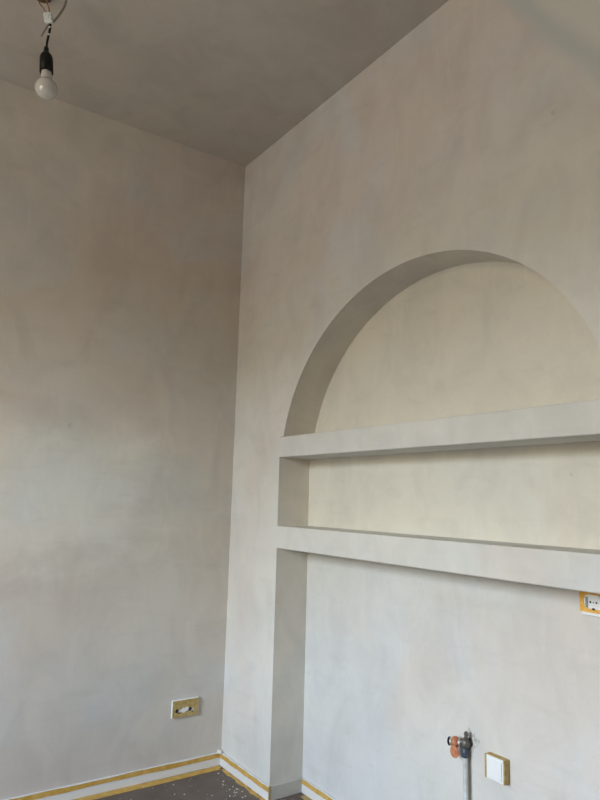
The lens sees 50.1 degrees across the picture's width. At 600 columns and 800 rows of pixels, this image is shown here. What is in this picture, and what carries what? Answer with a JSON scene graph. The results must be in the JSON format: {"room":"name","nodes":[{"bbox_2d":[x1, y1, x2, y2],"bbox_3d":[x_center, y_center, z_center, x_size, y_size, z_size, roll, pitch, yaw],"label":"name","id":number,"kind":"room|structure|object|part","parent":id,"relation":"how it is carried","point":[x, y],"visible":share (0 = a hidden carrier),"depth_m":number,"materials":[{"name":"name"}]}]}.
{"room":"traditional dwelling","nodes":[
{"label":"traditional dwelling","id":0,"kind":"room"},
{"bbox_2d":[0,80,244,799],"bbox_3d":[-1.928,0.045,2.443,4.300,3.144,0.200,7,-11,-34],"label":"wall","id":1,"kind":"structure","parent":0,"point":[121,243],"depth_m":3.02,"materials":[{"name":"paint"}]},
{"bbox_2d":[3,752,219,799],"bbox_3d":[-1.949,1.551,2.092,3.800,0.059,0.012,7,-11,-34],"label":"baseboard","id":2,"kind":"structure","parent":1,"relation":"attached to","point":[96,789],"depth_m":2.88,"materials":[{"name":"white paint"}]},
{"bbox_2d":[10,753,219,799],"bbox_3d":[-1.292,1.619,2.531,2.186,0.024,0.001,7,-11,-34],"label":"tape","id":3,"kind":"object","parent":1,"relation":"attached to","point":[209,757],"visible":1,"depth_m":2.85,"materials":[{"name":"yellow paper"}]},
{"bbox_2d":[171,696,198,718],"bbox_3d":[-0.549,1.473,3.075,0.140,0.082,0.013,7,-11,-34],"label":"wall socket","id":4,"kind":"object","parent":1,"relation":"attached to","point":[186,707],"visible":1,"depth_m":3.07,"materials":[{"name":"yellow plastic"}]},
{"bbox_2d":[95,765,303,799],"bbox_3d":[-0.324,1.322,-0.172,4.300,0.100,6.000,7,-11,-34],"label":"floor","id":5,"kind":"structure","parent":0,"point":[210,784],"depth_m":2.85,"materials":[{"name":"concrete"}]},
{"bbox_2d":[73,765,222,799],"bbox_3d":[-1.281,1.662,2.505,2.184,0.001,0.049,7,-11,-34],"label":"tape","id":6,"kind":"object","parent":5,"relation":"on","point":[215,768],"visible":1,"depth_m":2.91,"materials":[{"name":"yellow paper"}]},
{"bbox_2d":[131,773,292,799],"bbox_3d":[-0.425,1.635,2.197,1.447,0.006,1.452,7,-11,-34],"label":"crumbs","id":7,"kind":"object","parent":5,"relation":"on","point":[208,773],"visible":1,"depth_m":2.85,"materials":[{"name":"white"}]},
{"bbox_2d":[219,768,264,799],"bbox_3d":[-0.263,1.755,2.932,0.032,0.001,0.421,7,-11,-34],"label":"tape","id":8,"kind":"object","parent":5,"relation":"on","point":[226,772],"visible":1,"depth_m":2.93,"materials":[{"name":"yellow paper"}]},
{"bbox_2d":[300,795,311,799],"bbox_3d":[0.477,1.655,2.167,0.042,0.001,1.638,7,-11,-34],"label":"tape","id":9,"kind":"object","parent":5,"relation":"on","point":[304,797],"visible":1,"depth_m":2.82,"materials":[{"name":"yellow paper"}]},
{"bbox_2d":[0,0,448,166],"bbox_3d":[-0.240,-1.907,0.330,4.300,0.150,6.000,7,-11,-34],"label":"ceiling","id":10,"kind":"structure","parent":0,"point":[227,80],"depth_m":2.73,"materials":[{"name":"paint"}]},
{"bbox_2d":[35,0,66,99],"bbox_3d":[-0.942,-1.309,2.369,0.143,0.441,0.077,-2,-9,21],"label":"pendant lamp","id":11,"kind":"object","parent":10,"relation":"hanging from","point":[45,87],"visible":1,"depth_m":2.33,"materials":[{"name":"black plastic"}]},
{"bbox_3d":[-0.921,-1.149,2.335,0.078,0.116,0.078,7,-11,-34],"label":"light bulb","id":12,"kind":"part","parent":11,"relation":"part of","materials":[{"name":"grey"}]},
{"bbox_2d":[221,0,599,785],"bbox_3d":[1.312,-0.070,1.158,0.174,3.144,5.600,7,-11,-34],"label":"wall","id":13,"kind":"structure","parent":0,"point":[474,137],"depth_m":2.67,"materials":[{"name":"paint"}]},
{"bbox_2d":[220,754,267,791],"bbox_3d":[-0.264,1.712,2.958,0.001,0.024,0.446,7,-11,-34],"label":"tape","id":14,"kind":"object","parent":13,"relation":"attached to","point":[246,774],"visible":1,"depth_m":2.94,"materials":[{"name":"yellow paper"}]},
{"bbox_2d":[220,753,270,799],"bbox_3d":[-0.259,1.730,2.960,0.012,0.059,0.449,7,-11,-34],"label":"baseboard","id":15,"kind":"structure","parent":13,"relation":"attached to","point":[264,794],"depth_m":2.94,"materials":[{"name":"white paint"}]},
{"bbox_2d":[270,777,302,799],"bbox_3d":[-0.059,1.716,2.834,0.174,0.059,0.012,7,-11,-34],"label":"baseboard","id":16,"kind":"object","parent":13,"relation":"attached to","point":[291,787],"visible":1,"depth_m":2.83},
{"bbox_2d":[277,526,599,593],"bbox_3d":[0.443,0.546,2.321,0.174,0.102,1.680,7,-11,-34],"label":"shelf","id":17,"kind":"object","parent":13,"relation":"in","point":[578,569],"visible":1,"depth_m":2.08,"materials":[{"name":"white paint"}]},
{"bbox_2d":[280,399,599,458],"bbox_3d":[0.453,0.137,2.385,0.174,0.096,1.680,7,-11,-34],"label":"shelf","id":18,"kind":"object","parent":13,"relation":"in","point":[572,422],"visible":1,"depth_m":2.13,"materials":[{"name":"white paint"}]},
{"bbox_2d":[302,261,599,799],"bbox_3d":[1.425,-0.045,1.300,0.176,3.144,5.710,7,-11,-34],"label":"wall","id":19,"kind":"structure","parent":0,"point":[400,661],"depth_m":2.31,"materials":[{"name":"paint"}]},
{"bbox_2d":[302,779,332,799],"bbox_3d":[0.481,1.612,2.191,0.001,0.024,1.664,7,-11,-34],"label":"tape","id":20,"kind":"object","parent":19,"relation":"attached to","point":[304,782],"visible":1,"depth_m":2.78,"materials":[{"name":"yellow paper"}]},
{"bbox_2d":[302,778,336,799],"bbox_3d":[0.485,1.630,2.194,0.012,0.059,1.668,7,-11,-34],"label":"baseboard","id":21,"kind":"structure","parent":19,"relation":"attached to","point":[306,791],"depth_m":2.80,"materials":[{"name":"white paint"}]},
{"bbox_2d":[447,731,472,799],"bbox_3d":[0.532,1.380,2.137,0.049,0.539,0.079,7,-11,-34],"label":"water tap","id":22,"kind":"object","parent":19,"relation":"attached to","point":[454,742],"visible":1,"depth_m":2.15,"materials":[{"name":"metal"}]},
{"bbox_3d":[0.520,1.183,2.162,0.006,0.040,0.039,7,-11,-34],"label":"lever","id":23,"kind":"part","parent":22,"relation":"part of","materials":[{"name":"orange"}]},
{"bbox_2d":[468,727,479,752],"bbox_3d":[0.582,1.146,2.155,0.003,0.080,0.058,7,-11,-34],"label":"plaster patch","id":24,"kind":"object","parent":19,"relation":"attached to","point":[476,741],"visible":0.8,"depth_m":2.15,"materials":[{"name":"white paint"}]},
{"bbox_2d":[485,752,509,785],"bbox_3d":[0.629,1.177,2.052,0.031,0.072,0.077,7,-11,-34],"label":"light switch","id":25,"kind":"object","parent":19,"relation":"attached to","point":[497,768],"visible":1,"depth_m":2.04,"materials":[{"name":"white plastic"}]},
{"bbox_3d":[0.622,1.176,2.047,0.005,0.070,0.073,7,-11,-34],"label":"frame","id":26,"kind":"part","parent":25,"relation":"part of","materials":[{"name":"white plastic"}]},
{"bbox_2d":[579,591,599,616],"bbox_3d":[0.871,0.584,1.826,0.014,0.070,0.158,7,-11,-34],"label":"wall socket","id":27,"kind":"object","parent":19,"relation":"attached to","point":[589,602],"visible":0.87,"depth_m":1.86,"materials":[{"name":"white plastic"}]}
]}

